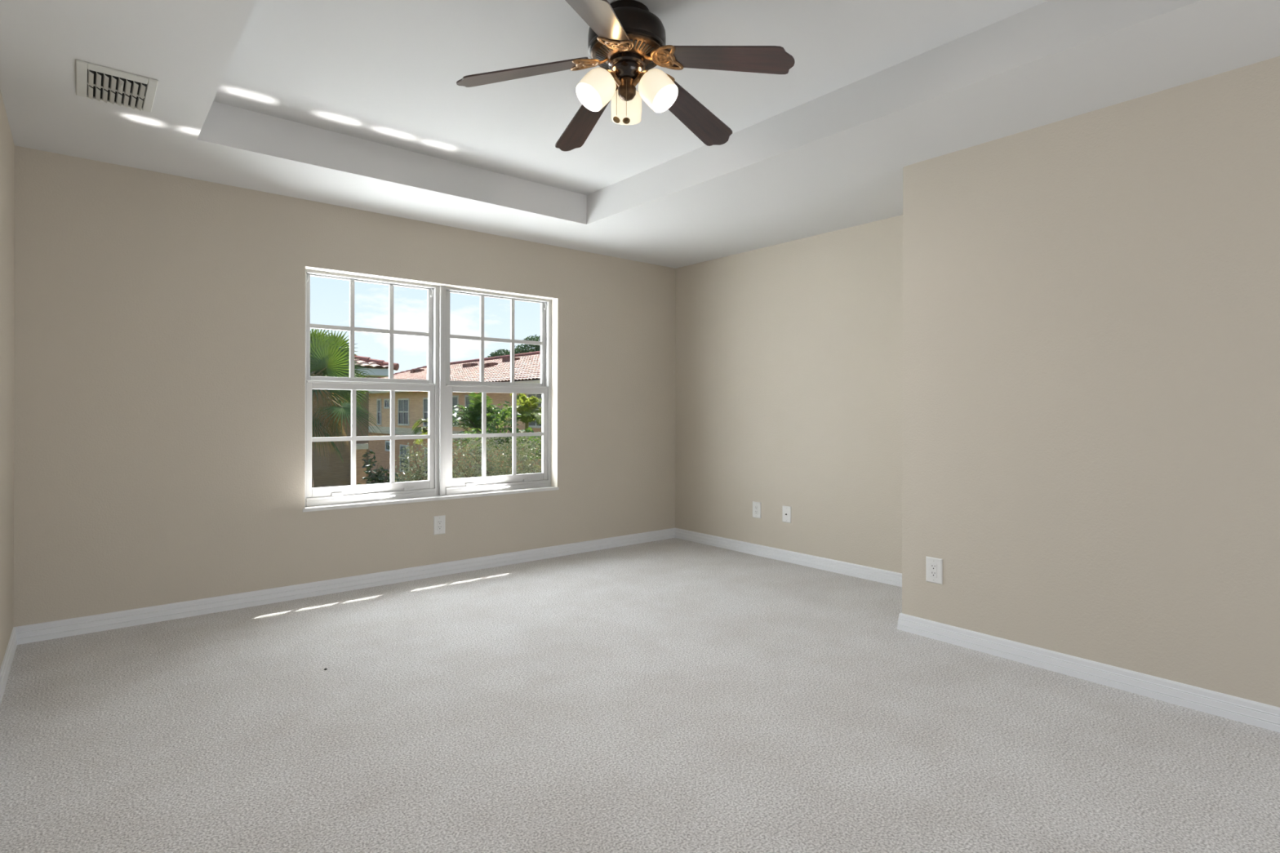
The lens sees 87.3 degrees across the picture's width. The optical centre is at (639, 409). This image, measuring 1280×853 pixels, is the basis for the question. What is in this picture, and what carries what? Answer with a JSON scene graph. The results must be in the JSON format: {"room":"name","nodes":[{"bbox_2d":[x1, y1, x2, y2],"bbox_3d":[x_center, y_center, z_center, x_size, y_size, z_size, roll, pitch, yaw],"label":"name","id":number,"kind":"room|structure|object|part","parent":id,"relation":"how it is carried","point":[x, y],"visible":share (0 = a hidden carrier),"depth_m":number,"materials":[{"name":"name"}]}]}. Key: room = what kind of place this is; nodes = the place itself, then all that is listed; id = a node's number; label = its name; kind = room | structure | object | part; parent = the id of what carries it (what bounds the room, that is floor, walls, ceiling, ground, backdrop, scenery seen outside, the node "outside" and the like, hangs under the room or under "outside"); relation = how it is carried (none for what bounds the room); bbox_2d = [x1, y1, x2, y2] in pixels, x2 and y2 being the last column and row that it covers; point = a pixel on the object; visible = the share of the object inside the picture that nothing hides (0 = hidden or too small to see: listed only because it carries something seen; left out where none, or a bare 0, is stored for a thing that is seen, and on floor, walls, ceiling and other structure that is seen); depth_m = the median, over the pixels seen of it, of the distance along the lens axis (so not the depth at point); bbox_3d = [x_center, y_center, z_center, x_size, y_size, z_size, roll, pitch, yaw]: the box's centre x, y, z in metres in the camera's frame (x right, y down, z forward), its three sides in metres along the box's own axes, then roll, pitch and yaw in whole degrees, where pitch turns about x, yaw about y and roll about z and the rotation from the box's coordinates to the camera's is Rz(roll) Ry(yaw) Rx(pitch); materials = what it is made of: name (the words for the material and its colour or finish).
{"room":"empty bedroom","nodes":[
{"label":"empty bedroom","id":0,"kind":"room"},
{"bbox_2d":[0,89,14,668],"bbox_3d":[-0.841,-0.067,0.456,0.200,2.440,7.178,0,0,-40],"label":"wall","id":1,"kind":"structure","parent":0,"point":[6,143],"depth_m":2.96,"materials":[{"name":"beige paint"}]},
{"bbox_2d":[0,626,17,705],"bbox_3d":[-0.762,1.110,0.525,0.014,0.086,7.178,0,0,-40],"label":"baseboard","id":2,"kind":"structure","parent":1,"relation":"attached to","point":[7,660],"depth_m":2.90,"materials":[{"name":"white wood"}]},
{"bbox_2d":[13,145,675,626],"bbox_3d":[-1.433,-0.069,4.761,4.795,2.440,0.200,0,0,-40],"label":"wall","id":3,"kind":"structure","parent":0,"point":[159,318],"depth_m":3.87,"materials":[{"name":"beige paint"}]},
{"bbox_2d":[13,528,675,644],"bbox_3d":[-1.368,1.108,4.679,4.395,0.086,0.014,0,0,-40],"label":"baseboard","id":4,"kind":"structure","parent":3,"relation":"attached to","point":[44,631],"depth_m":4.08,"materials":[{"name":"white wood"}]},
{"bbox_2d":[302,269,559,511],"bbox_3d":[-1.404,-0.127,4.761,1.850,1.506,0.174,0,0,-40],"label":"window","id":5,"kind":"structure","parent":3,"relation":"in","point":[440,485],"depth_m":4.74,"materials":[{"name":"white metal"}]},
{"bbox_3d":[-1.801,-0.514,4.511,0.835,0.694,0.026,0,0,-40],"label":"sash","id":6,"kind":"part","parent":5,"relation":"part of","materials":[{"name":"white metal"}]},
{"bbox_3d":[-1.779,0.183,4.482,0.835,0.740,0.040,0,0,-40],"label":"sash","id":7,"kind":"part","parent":5,"relation":"part of","materials":[{"name":"white metal"}]},
{"bbox_3d":[-1.405,0.617,4.761,1.850,0.020,0.174,0,0,-40],"label":"sill","id":8,"kind":"part","parent":5,"relation":"part of","materials":[{"name":"white wood"}]},
{"bbox_3d":[-1.090,-0.513,5.102,0.852,0.694,0.026,0,0,-40],"label":"sash","id":9,"kind":"part","parent":5,"relation":"part of","materials":[{"name":"white metal"}]},
{"bbox_3d":[-1.068,0.184,5.074,0.852,0.740,0.040,0,0,-40],"label":"sash","id":10,"kind":"part","parent":5,"relation":"part of","materials":[{"name":"white metal"}]},
{"bbox_2d":[433,515,445,534],"bbox_3d":[-1.392,0.800,4.662,0.084,0.128,0.009,0,0,-40],"label":"wall outlet","id":11,"kind":"object","parent":3,"relation":"attached to","point":[438,521],"visible":1,"depth_m":4.66,"materials":[{"name":"white plastic"}]},
{"bbox_2d":[437,520,442,530],"bbox_3d":[-1.390,0.800,4.660,0.035,0.069,0.003,0,0,-40],"label":"receptacle","id":12,"kind":"object","parent":11,"relation":"attached to","point":[439,522],"depth_m":4.66,"materials":[{"name":"grey plastic"}]},
{"bbox_2d":[0,537,1279,852],"bbox_3d":[0.922,1.217,1.925,4.795,0.120,7.578,0,0,-40],"label":"floor","id":13,"kind":"structure","parent":0,"point":[673,695],"depth_m":2.38,"materials":[{"name":"beige carpet"}]},
{"bbox_2d":[0,0,1279,268],"bbox_3d":[0.928,-1.434,1.925,4.795,0.302,7.578,0,0,-40],"label":"ceiling","id":14,"kind":"structure","parent":0,"point":[360,104],"depth_m":2.98,"materials":[{"name":"white paint"}]},
{"bbox_2d":[75,59,158,112],"bbox_3d":[-2.091,-1.279,2.682,0.248,0.022,0.354,0,0,-40],"label":"ceiling vent","id":15,"kind":"object","parent":14,"relation":"in","point":[95,82],"visible":1,"depth_m":2.66,"materials":[{"name":"white metal"}]},
{"bbox_2d":[456,0,795,151],"bbox_3d":[-0.032,-1.271,2.557,1.148,0.432,1.167,0,0,-40],"label":"ceiling fan","id":16,"kind":"object","parent":14,"relation":"hanging from","point":[625,39],"visible":1,"depth_m":2.44,"materials":[{"name":"brown wood"}]},
{"bbox_3d":[-0.431,-1.237,2.460,0.484,0.006,0.138,-13,14,-7],"label":"blade","id":17,"kind":"part","parent":16,"relation":"part of","materials":[{"name":"brown wood"}]},
{"bbox_3d":[-0.230,-1.236,2.850,0.138,0.006,0.484,-13,-7,-30],"label":"blade","id":18,"kind":"part","parent":16,"relation":"part of","materials":[{"name":"brown wood"}]},
{"bbox_3d":[-0.151,-1.179,2.447,0.074,0.078,0.056,0,0,-40],"label":"bulb","id":19,"kind":"part","parent":16,"relation":"part of","materials":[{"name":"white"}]},
{"bbox_3d":[-0.159,-1.166,2.442,0.147,0.146,0.123,0,0,-40],"label":"lamp shade","id":20,"kind":"part","parent":16,"relation":"part of","materials":[{"name":"white glass"}]},
{"bbox_3d":[-0.122,-1.236,2.132,0.138,0.006,0.484,12,15,8],"label":"blade","id":21,"kind":"part","parent":16,"relation":"part of","materials":[{"name":"brown wood"}]},
{"bbox_3d":[-0.091,-1.225,2.484,0.059,0.047,0.024,0,0,-32],"label":"lamp arm","id":22,"kind":"part","parent":16,"relation":"part of","materials":[{"name":"orange metal"}]},
{"bbox_3d":[-0.049,-1.317,2.510,0.272,0.028,0.272,0,0,-40],"label":"vent plate","id":23,"kind":"part","parent":16,"relation":"part of","materials":[{"name":"orange metal"}]},
{"bbox_3d":[-0.050,-1.149,2.474,0.003,0.140,0.003,0,0,-40],"label":"pull chain","id":24,"kind":"part","parent":16,"relation":"part of","materials":[{"name":"gold metal"}]},
{"bbox_3d":[-0.053,-1.188,2.639,0.120,0.146,0.147,0,0,-2],"label":"lamp shade","id":25,"kind":"part","parent":16,"relation":"part of","materials":[{"name":"white glass"}]},
{"bbox_3d":[-0.005,-1.225,2.487,0.059,0.047,0.024,0,0,28],"label":"lamp arm","id":26,"kind":"part","parent":16,"relation":"part of","materials":[{"name":"orange metal"}]},
{"bbox_3d":[0.065,-1.165,2.449,0.147,0.146,0.120,0,0,28],"label":"lamp shade","id":27,"kind":"part","parent":16,"relation":"part of","materials":[{"name":"white glass"}]},
{"bbox_3d":[0.059,-1.178,2.455,0.055,0.078,0.072,0,0,-40],"label":"bulb","id":28,"kind":"part","parent":16,"relation":"part of","materials":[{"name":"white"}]},
{"bbox_3d":[0.214,-1.235,2.792,0.138,0.006,0.484,-15,-23,39],"label":"blade","id":29,"kind":"part","parent":16,"relation":"part of","materials":[{"name":"brown wood"}]},
{"bbox_3d":[0.306,-1.235,2.359,0.484,0.006,0.138,15,-6,22],"label":"blade","id":30,"kind":"part","parent":16,"relation":"part of","materials":[{"name":"brown wood"}]},
{"bbox_2d":[675,214,902,573],"bbox_3d":[1.304,-0.062,5.063,0.200,2.440,2.838,0,0,-40],"label":"wall","id":31,"kind":"structure","parent":0,"point":[788,355],"depth_m":5.05,"materials":[{"name":"beige paint"}]},
{"bbox_2d":[752,501,760,518],"bbox_3d":[0.928,0.797,5.349,0.009,0.128,0.084,0,0,-40],"label":"wall outlet","id":32,"kind":"object","parent":31,"relation":"attached to","point":[756,505],"visible":1,"depth_m":5.34,"materials":[{"name":"white plastic"}]},
{"bbox_2d":[754,505,758,514],"bbox_3d":[0.926,0.797,5.347,0.003,0.069,0.035,0,0,-40],"label":"receptacle","id":33,"kind":"object","parent":32,"relation":"attached to","point":[756,507],"depth_m":5.35,"materials":[{"name":"grey plastic"}]},
{"bbox_2d":[782,505,791,523],"bbox_3d":[1.116,0.797,5.119,0.015,0.124,0.082,0,0,-40],"label":"cable jack plate","id":34,"kind":"object","parent":31,"relation":"attached to","point":[786,510],"visible":1,"depth_m":5.12,"materials":[{"name":"white plastic"}]},
{"bbox_2d":[902,56,1279,707],"bbox_3d":[3.145,-0.058,2.056,0.813,2.440,4.540,0,0,-40],"label":"wall","id":35,"kind":"structure","parent":0,"point":[1091,427],"depth_m":2.83,"materials":[{"name":"beige paint"}]},
{"bbox_2d":[925,556,942,584],"bbox_3d":[1.490,0.814,3.402,0.009,0.128,0.084,0,0,-40],"label":"wall outlet","id":36,"kind":"object","parent":35,"relation":"attached to","point":[934,566],"visible":1,"depth_m":3.40,"materials":[{"name":"white plastic"}]},
{"bbox_2d":[930,563,937,577],"bbox_3d":[1.487,0.814,3.400,0.002,0.067,0.034,0,0,-40],"label":"receptacle","id":37,"kind":"object","parent":36,"relation":"attached to","point":[933,566],"depth_m":3.40,"materials":[{"name":"grey plastic"}]},
{"bbox_2d":[675,528,1279,733],"bbox_3d":[2.294,1.117,3.066,0.827,0.087,7.178,0,0,-40],"label":"baseboard","id":38,"kind":"structure","parent":35,"relation":"attached to","point":[1264,716],"depth_m":3.01,"materials":[{"name":"white wood"}]},
{"label":"outside","id":39,"kind":"structure","parent":0,"visible":0},
{"bbox_2d":[368,472,403,482],"bbox_3d":[-41.147,4.256,72.928,210.000,0.001,155.250,0,0,-40],"label":"ground","id":40,"kind":"structure","parent":39,"point":[382,476],"depth_m":43.12,"materials":[{"name":"green plant"}]},
{"bbox_2d":[310,328,382,488],"bbox_3d":[-6.123,1.341,12.958,3.112,6.046,2.467,0,0,14],"label":"fan palm","id":41,"kind":"object","parent":40,"relation":"on","point":[329,354],"visible":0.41,"depth_m":12.48,"materials":[{"name":"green plant"}]},
{"bbox_2d":[311,355,399,488],"bbox_3d":[-20.397,0.348,18.740,22.156,7.915,14.656,0,0,-40],"label":"house","id":42,"kind":"structure","parent":40,"relation":"on","point":[337,473],"depth_m":19.95,"materials":[{"name":"beige paint"}]},
{"bbox_2d":[357,449,399,484],"bbox_3d":[-5.466,2.580,14.068,0.913,3.529,1.069,0,0,-25],"label":"shrub","id":43,"kind":"object","parent":40,"relation":"on","point":[371,480],"visible":0.38,"depth_m":14.03,"materials":[{"name":"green plant"}]},
{"bbox_2d":[395,440,460,482],"bbox_3d":[-4.088,2.449,12.983,1.271,3.797,1.253,0,0,-40],"label":"shrub","id":44,"kind":"object","parent":40,"relation":"on","point":[417,477],"visible":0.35,"depth_m":12.88,"materials":[{"name":"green plant"}]},
{"bbox_2d":[412,417,455,444],"bbox_3d":[-4.966,2.251,16.063,1.033,4.186,0.812,0,0,-26],"label":"palm","id":45,"kind":"object","parent":40,"relation":"on","point":[424,431],"visible":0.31,"depth_m":15.85,"materials":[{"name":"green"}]},
{"bbox_2d":[368,351,542,480],"bbox_3d":[-7.192,0.408,41.491,12.956,7.860,42.556,0,0,-40],"label":"house","id":46,"kind":"structure","parent":40,"relation":"on","point":[411,406],"depth_m":40.12,"materials":[{"name":"beige paint"}]},
{"bbox_3d":[-17.282,0.138,44.545,0.011,1.550,0.600,0,0,-40],"label":"pane","id":47,"kind":"part","parent":46,"relation":"part of","materials":[{"name":"glass"}]},
{"bbox_2d":[377,400,380,411],"bbox_3d":[-17.290,-0.279,44.538,0.010,0.755,0.560,0,0,-40],"label":"blind","id":48,"kind":"object","parent":46,"relation":"hanging from","point":[379,401],"depth_m":44.57,"materials":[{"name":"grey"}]},
{"bbox_3d":[-14.469,0.120,41.162,0.011,1.460,1.600,0,0,-40],"label":"pane","id":49,"kind":"part","parent":46,"relation":"part of","materials":[{"name":"glass"}]},
{"bbox_2d":[399,400,408,411],"bbox_3d":[-14.476,-0.262,41.155,0.010,0.685,1.560,0,0,-40],"label":"blind","id":50,"kind":"object","parent":46,"relation":"hanging from","point":[403,404],"depth_m":41.12,"materials":[{"name":"grey"}]},
{"bbox_3d":[-14.447,2.985,41.252,0.011,1.470,1.300,0,0,-40],"label":"pane","id":51,"kind":"part","parent":46,"relation":"part of","materials":[{"name":"glass"}]},
{"bbox_2d":[400,446,408,458],"bbox_3d":[-14.454,2.603,41.245,0.010,0.685,1.260,0,0,-40],"label":"blind","id":52,"kind":"object","parent":46,"relation":"hanging from","point":[405,451],"depth_m":41.35,"materials":[{"name":"grey"}]},
{"bbox_2d":[415,368,424,372],"bbox_3d":[-16.224,-2.877,49.430,0.450,0.220,0.572,0,0,-40],"label":"roof vent","id":53,"kind":"object","parent":46,"relation":"attached to","point":[417,370],"depth_m":49.19,"materials":[{"name":"brown"}]},
{"bbox_3d":[-11.976,0.126,38.163,0.011,1.460,1.400,0,0,-40],"label":"pane","id":54,"kind":"part","parent":46,"relation":"part of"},
{"bbox_2d":[424,399,427,411],"bbox_3d":[-11.983,-0.256,38.157,0.010,0.685,1.360,0,0,-40],"label":"blind","id":55,"kind":"object","parent":46,"relation":"hanging from","point":[425,400],"depth_m":38.49,"materials":[{"name":"grey"}]},
{"bbox_3d":[-9.770,0.057,35.511,0.011,1.450,0.700,0,0,-40],"label":"pane","id":56,"kind":"part","parent":46,"relation":"part of","materials":[{"name":"clear glass"}]},
{"bbox_2d":[452,397,457,410],"bbox_3d":[-9.777,-0.326,35.504,0.010,0.685,0.660,0,0,-40],"label":"blind","id":57,"kind":"object","parent":46,"relation":"hanging from","point":[454,399],"depth_m":35.58,"materials":[{"name":"grey"}]},
{"bbox_2d":[466,396,472,406],"bbox_3d":[-8.658,-0.323,34.158,0.010,0.685,0.760,0,0,-40],"label":"blind","id":58,"kind":"object","parent":46,"relation":"hanging from","point":[468,399],"depth_m":34.30,"materials":[{"name":"grey"}]},
{"bbox_2d":[462,363,478,367],"bbox_3d":[-10.808,-2.831,42.760,0.450,0.220,1.300,0,0,-40],"label":"roof vent","id":59,"kind":"object","parent":46,"relation":"attached to","point":[468,365],"depth_m":42.37,"materials":[{"name":"brown"}]},
{"bbox_2d":[486,362,497,366],"bbox_3d":[-8.629,-2.631,39.201,0.450,0.220,0.572,0,0,-40],"label":"roof vent","id":60,"kind":"object","parent":46,"relation":"attached to","point":[491,364],"depth_m":38.93,"materials":[{"name":"brown"}]},
{"bbox_2d":[502,357,519,362],"bbox_3d":[-7.596,-2.953,39.524,0.450,0.220,1.300,0,0,-40],"label":"roof vent","id":61,"kind":"object","parent":46,"relation":"attached to","point":[508,359],"depth_m":39.32,"materials":[{"name":"brown"}]},
{"bbox_3d":[-4.495,0.004,29.167,0.011,1.360,1.400,0,0,-40],"label":"pane","id":62,"kind":"part","parent":46,"relation":"part of","materials":[{"name":"clear glass"}]},
{"bbox_2d":[528,395,542,407],"bbox_3d":[-4.502,-0.343,29.161,0.010,0.615,1.360,0,0,-40],"label":"tree","id":63,"kind":"object","parent":46,"relation":"hanging from","point":[538,397],"depth_m":29.05,"materials":[{"name":"green plant"}]},
{"bbox_2d":[418,431,542,479],"bbox_3d":[-2.249,2.345,11.005,2.777,4.017,2.078,0,0,0],"label":"shrub","id":64,"kind":"object","parent":40,"relation":"on","point":[535,468],"visible":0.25,"depth_m":10.81,"materials":[{"name":"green plant"}]},
{"bbox_2d":[452,392,524,475],"bbox_3d":[-4.589,1.921,19.124,2.404,4.847,2.800,0,0,-40],"label":"leafy tree","id":65,"kind":"object","parent":40,"relation":"on","point":[473,420],"visible":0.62,"depth_m":18.82,"materials":[{"name":"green plant"}]},
{"bbox_2d":[453,400,542,473],"bbox_3d":[-2.717,2.080,13.492,1.982,4.543,1.124,0,0,0],"label":"leafy tree","id":66,"kind":"object","parent":40,"relation":"on","point":[506,412],"visible":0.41,"depth_m":13.40,"materials":[{"name":"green plant"}]},
{"bbox_2d":[488,349,510,357],"bbox_3d":[-13.410,-0.864,66.005,3.697,10.406,3.339,0,0,-40],"label":"pine tree","id":67,"kind":"object","parent":40,"relation":"on","point":[496,353],"visible":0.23,"depth_m":65.43,"materials":[{"name":"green plant"}]},
{"bbox_2d":[495,393,542,473],"bbox_3d":[-2.884,1.963,17.047,1.857,4.771,1.593,0,0,-12],"label":"leafy tree","id":68,"kind":"object","parent":40,"relation":"on","point":[524,403],"visible":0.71,"depth_m":16.79,"materials":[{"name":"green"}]},
{"bbox_2d":[507,334,540,355],"bbox_3d":[-9.587,-1.295,62.009,4.604,11.288,4.342,0,0,-40],"label":"pine tree","id":69,"kind":"object","parent":40,"relation":"on","point":[522,349],"visible":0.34,"depth_m":61.15,"materials":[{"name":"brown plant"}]}
]}

